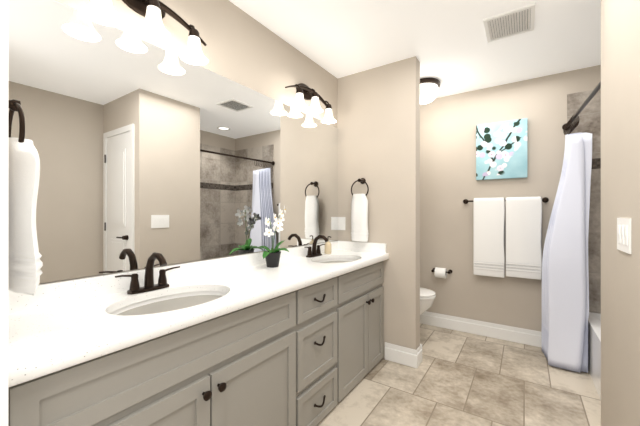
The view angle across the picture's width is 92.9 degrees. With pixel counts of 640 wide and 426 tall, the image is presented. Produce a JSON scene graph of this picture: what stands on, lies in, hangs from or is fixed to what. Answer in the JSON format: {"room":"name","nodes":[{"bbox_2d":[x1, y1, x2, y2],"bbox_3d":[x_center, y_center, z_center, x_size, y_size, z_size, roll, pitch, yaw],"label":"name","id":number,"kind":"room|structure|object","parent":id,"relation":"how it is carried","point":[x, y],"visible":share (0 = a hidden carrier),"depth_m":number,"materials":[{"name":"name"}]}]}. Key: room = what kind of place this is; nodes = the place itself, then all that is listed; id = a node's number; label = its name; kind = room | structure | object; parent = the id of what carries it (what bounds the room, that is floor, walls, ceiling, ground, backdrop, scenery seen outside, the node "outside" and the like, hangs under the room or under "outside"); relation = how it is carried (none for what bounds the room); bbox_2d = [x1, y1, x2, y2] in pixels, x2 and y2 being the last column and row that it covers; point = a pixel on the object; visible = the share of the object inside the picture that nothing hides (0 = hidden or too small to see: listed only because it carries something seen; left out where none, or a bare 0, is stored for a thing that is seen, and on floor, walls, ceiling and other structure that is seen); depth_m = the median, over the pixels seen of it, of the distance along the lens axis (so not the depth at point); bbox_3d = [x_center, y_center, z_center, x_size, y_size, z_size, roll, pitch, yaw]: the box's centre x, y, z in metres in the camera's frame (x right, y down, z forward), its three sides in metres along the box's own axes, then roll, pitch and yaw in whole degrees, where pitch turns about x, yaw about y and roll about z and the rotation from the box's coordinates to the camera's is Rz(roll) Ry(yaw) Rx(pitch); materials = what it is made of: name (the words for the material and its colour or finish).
{"room":"bathroom","nodes":[
{"label":"bathroom","id":0,"kind":"room"},
{"bbox_2d":[112,0,188,56],"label":"wall","id":1,"kind":"structure","parent":0,"point":[177,43],"depth_m":1.42,"materials":[{"name":"paint"}]},
{"bbox_2d":[81,0,207,64],"bbox_3d":[-0.721,-0.859,1.301,0.167,0.252,0.574,0,0,34],"label":"sconce","id":2,"kind":"object","parent":1,"relation":"attached to","point":[150,26],"visible":1,"depth_m":1.31,"materials":[{"name":"white glass"}]},
{"bbox_2d":[8,0,337,282],"bbox_3d":[-0.458,-0.260,1.832,0.006,1.010,2.213,0,0,34],"label":"mirror","id":3,"kind":"object","parent":1,"relation":"attached to","point":[145,150],"visible":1,"depth_m":1.36,"materials":[{"name":"clear glass"}]},
{"bbox_2d":[159,0,337,127],"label":"wall","id":4,"kind":"structure","parent":0,"point":[242,47],"depth_m":1.89,"materials":[{"name":"paint"}]},
{"bbox_2d":[8,241,339,314],"bbox_3d":[-0.453,0.290,1.828,0.020,0.080,2.221,0,0,34],"label":"backsplash","id":5,"kind":"structure","parent":4,"relation":"attached to","point":[48,294],"depth_m":1.21,"materials":[{"name":"white stone"}]},
{"bbox_2d":[285,83,336,123],"bbox_3d":[-0.053,-0.859,2.292,0.167,0.252,0.574,0,0,34],"label":"sconce","id":6,"kind":"object","parent":4,"relation":"attached to","point":[304,91],"visible":1,"depth_m":2.27,"materials":[{"name":"white glass"}]},
{"bbox_2d":[338,56,419,358],"bbox_3d":[0.483,-0.010,2.608,0.705,2.420,0.115,0,0,34],"label":"wall","id":7,"kind":"structure","parent":0,"point":[379,129],"depth_m":2.48,"materials":[{"name":"paint"}]},
{"bbox_2d":[338,217,344,229],"bbox_3d":[0.195,0.095,2.728,0.072,0.118,0.008,0,0,34],"label":"outlet","id":8,"kind":"object","parent":7,"relation":"attached to","point":[341,223],"visible":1,"depth_m":2.73,"materials":[{"name":"white plastic"}]},
{"bbox_2d":[351,178,368,195],"bbox_3d":[0.349,-0.207,2.583,0.167,0.188,0.075,0,0,34],"label":"towel ring","id":9,"kind":"object","parent":7,"relation":"attached to","point":[362,180],"depth_m":2.57,"materials":[{"name":"brown metal"}]},
{"bbox_2d":[351,194,367,241],"bbox_3d":[0.332,0.039,2.558,0.162,0.400,0.062,0,0,34],"label":"towel","id":10,"kind":"object","parent":9,"relation":"hanging from","point":[359,217],"visible":1,"depth_m":2.53,"materials":[{"name":"white fabric"}]},
{"bbox_2d":[340,241,387,254],"bbox_3d":[0.355,0.290,2.610,0.445,0.080,0.020,0,0,34],"label":"backsplash","id":11,"kind":"structure","parent":7,"relation":"attached to","point":[344,245],"depth_m":2.59,"materials":[{"name":"white stone"}]},
{"bbox_2d":[385,342,417,367],"bbox_3d":[0.642,1.130,2.422,0.266,0.140,0.016,0,0,34],"label":"baseboard","id":12,"kind":"structure","parent":7,"relation":"attached to","point":[406,356],"depth_m":2.41,"materials":[{"name":"white wood"}]},
{"bbox_2d":[417,345,421,365],"bbox_3d":[0.782,1.130,2.406,0.016,0.140,0.115,0,0,34],"label":"baseboard","id":13,"kind":"structure","parent":7,"relation":"attached to","point":[419,352],"depth_m":2.40,"materials":[{"name":"white wood"}]},
{"bbox_2d":[229,0,600,97],"bbox_3d":[0.543,-1.245,0.912,2.940,0.050,4.960,0,0,34],"label":"ceiling","id":14,"kind":"structure","parent":0,"point":[449,46],"depth_m":2.10,"materials":[{"name":"paint"}]},
{"bbox_2d":[420,78,439,103],"bbox_3d":[0.984,-1.126,2.871,0.284,0.186,0.284,0,0,34],"label":"flush ceiling light","id":15,"kind":"object","parent":14,"relation":"attached to","point":[429,88],"visible":0.67,"depth_m":2.76,"materials":[{"name":"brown glass"}]},
{"bbox_2d":[483,3,534,42],"bbox_3d":[1.221,-1.214,1.963,0.270,0.011,0.300,0,0,34],"label":"ceiling vent","id":16,"kind":"object","parent":14,"relation":"in","point":[517,21],"visible":0.98,"depth_m":1.95,"materials":[{"name":"white"}]},
{"bbox_2d":[317,323,600,425],"bbox_3d":[0.543,1.225,0.912,2.940,0.050,4.960,0,0,34],"label":"floor","id":17,"kind":"structure","parent":0,"point":[457,378],"depth_m":2.06,"materials":[{"name":"tile"}]},
{"bbox_2d":[8,259,386,425],"bbox_3d":[-0.261,0.790,1.699,0.482,0.820,2.221,0,0,34],"label":"bathroom vanity","id":18,"kind":"object","parent":17,"relation":"on","point":[295,337],"depth_m":1.23,"materials":[{"name":"grey paint"}]},
{"bbox_2d":[8,251,387,382],"bbox_3d":[-0.261,0.355,1.698,0.484,0.050,2.221,0,0,34],"label":"countertop","id":19,"kind":"structure","parent":18,"relation":"on","point":[45,338],"depth_m":1.01,"materials":[{"name":"white stone"}]},
{"bbox_2d":[112,252,179,294],"bbox_3d":[-0.691,0.247,1.274,0.156,0.165,0.269,0,0,34],"label":"faucet","id":20,"kind":"object","parent":19,"relation":"on","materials":[{"name":"brown metal"}]},
{"bbox_2d":[112,287,223,318],"bbox_3d":[-0.567,0.431,1.190,0.340,0.141,0.476,0,0,34],"label":"sink","id":21,"kind":"object","parent":19,"relation":"in","point":[182,298],"depth_m":1.28,"materials":[{"name":"white ceramic"}]},
{"bbox_2d":[257,206,288,267],"bbox_3d":[-0.286,0.139,1.860,0.195,0.381,0.224,0,0,34],"label":"orchid","id":22,"kind":"object","parent":19,"relation":"on","point":[272,256],"visible":1,"depth_m":1.85,"materials":[{"name":"white plant"}]},
{"bbox_2d":[304,235,331,258],"bbox_3d":[-0.003,0.247,2.294,0.156,0.165,0.269,0,0,34],"label":"faucet","id":23,"kind":"object","parent":19,"relation":"on","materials":[{"name":"brown metal"}]},
{"bbox_2d":[325,236,330,253],"bbox_3d":[0.066,0.258,2.464,0.059,0.142,0.056,0,0,34],"label":"soap bottle","id":24,"kind":"object","parent":19,"relation":"on","point":[328,247],"visible":0.83,"depth_m":2.44,"materials":[{"name":"beige plastic"}]},
{"bbox_2d":[316,255,347,262],"bbox_3d":[0.121,0.431,2.210,0.340,0.141,0.476,0,0,34],"label":"sink","id":25,"kind":"object","parent":19,"relation":"in","point":[335,258],"depth_m":2.38,"materials":[{"name":"white ceramic"}]},
{"bbox_2d":[420,287,435,315],"bbox_3d":[0.785,0.792,3.041,0.714,0.815,0.466,0,0,34],"label":"toilet","id":26,"kind":"object","parent":17,"relation":"on","point":[427,297],"visible":0.19,"depth_m":2.81,"materials":[{"name":"white ceramic"}]},
{"bbox_2d":[588,312,600,399],"bbox_3d":[2.178,1.012,1.857,0.733,0.376,1.183,0,0,34],"label":"bathtub","id":27,"kind":"object","parent":17,"relation":"on","point":[594,344],"visible":0.12,"depth_m":2.15,"materials":[{"name":"white ceramic"}]},
{"bbox_2d":[420,65,600,330],"bbox_3d":[1.881,-0.010,2.896,2.940,2.420,0.175,0,0,34],"label":"wall","id":28,"kind":"structure","parent":0,"point":[449,183],"depth_m":3.01,"materials":[{"name":"paint"}]},
{"bbox_2d":[431,267,452,278],"bbox_3d":[1.250,0.617,3.141,0.200,0.104,0.121,0,0,34],"label":"toilet paper holder","id":29,"kind":"object","parent":28,"relation":"attached to","point":[441,272],"visible":1,"depth_m":3.10,"materials":[{"name":"white paper"}]},
{"bbox_2d":[420,311,541,347],"bbox_3d":[1.458,1.130,3.066,1.810,0.140,0.016,0,0,34],"label":"baseboard","id":30,"kind":"structure","parent":28,"relation":"attached to","point":[509,333],"depth_m":2.96,"materials":[{"name":"white wood"}]},
{"bbox_2d":[476,118,526,179],"bbox_3d":[1.713,-0.592,2.879,0.416,0.536,0.037,0,0,34],"label":"canvas art","id":31,"kind":"object","parent":28,"relation":"attached to","point":[501,150],"visible":1,"depth_m":2.86},
{"bbox_2d":[463,196,548,279],"bbox_3d":[1.710,0.227,2.844,0.693,0.744,0.101,0,0,34],"label":"towel rail","id":32,"kind":"object","parent":28,"relation":"attached to","point":[523,237],"visible":1,"depth_m":2.78,"materials":[{"name":"white fabric"}]},
{"bbox_2d":[601,0,639,425],"bbox_3d":[1.628,-0.010,1.091,0.820,2.420,0.670,0,0,34],"label":"wall","id":33,"kind":"structure","parent":0,"point":[620,198],"depth_m":1.27,"materials":[{"name":"paint"}]},
{"bbox_2d":[541,81,600,372],"bbox_3d":[1.762,0.208,2.130,0.307,1.954,1.201,0,0,34],"label":"shower curtain","id":34,"kind":"object","parent":33,"relation":"attached to","point":[565,303],"visible":1,"depth_m":2.32,"materials":[{"name":"white fabric"}]},
{"bbox_2d":[617,218,630,253],"bbox_3d":[1.211,0.087,1.216,0.010,0.133,0.185,0,0,34],"label":"switch plate","id":35,"kind":"object","parent":33,"relation":"attached to","point":[623,234],"visible":1,"depth_m":1.20,"materials":[{"name":"white plastic"}]},
{"bbox_3d":[-0.911,-0.010,0.723,0.500,2.420,0.120,0,0,34],"label":"wall","id":36,"kind":"structure","parent":0,"visible":0},
{"bbox_2d":[0,0,7,425],"bbox_3d":[-0.689,0.150,0.653,0.088,2.100,0.012,0,0,34],"label":"door frame","id":37,"kind":"structure","parent":36,"relation":"attached to","point":[3,212],"depth_m":0.63,"materials":[{"name":"white"}]},
{"bbox_2d":[8,99,42,295],"bbox_3d":[-0.816,-0.056,0.794,0.297,0.510,0.102,0,0,34],"label":"towel","id":38,"kind":"object","parent":36,"relation":"attached to","point":[25,265],"visible":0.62,"depth_m":0.74,"materials":[{"name":"white fabric"}]},
{"bbox_3d":[1.639,-0.010,0.140,0.260,2.420,4.665,0,0,34],"label":"wall","id":39,"kind":"structure","parent":0,"visible":0},
{"bbox_2d":[567,89,600,312],"bbox_3d":[2.463,0.090,2.391,0.810,2.220,0.012,0,0,34],"label":"tiled wall","id":40,"kind":"structure","parent":39,"relation":"attached to","point":[589,119],"depth_m":2.51,"materials":[{"name":"grey tile"}]},
{"bbox_2d":[591,158,600,168],"bbox_3d":[2.138,-0.407,1.884,0.838,0.085,1.191,0,0,34],"label":"tile border","id":41,"kind":"object","parent":40,"relation":"attached to","point":[596,163],"depth_m":2.50,"materials":[{"name":"tile"}]}
]}

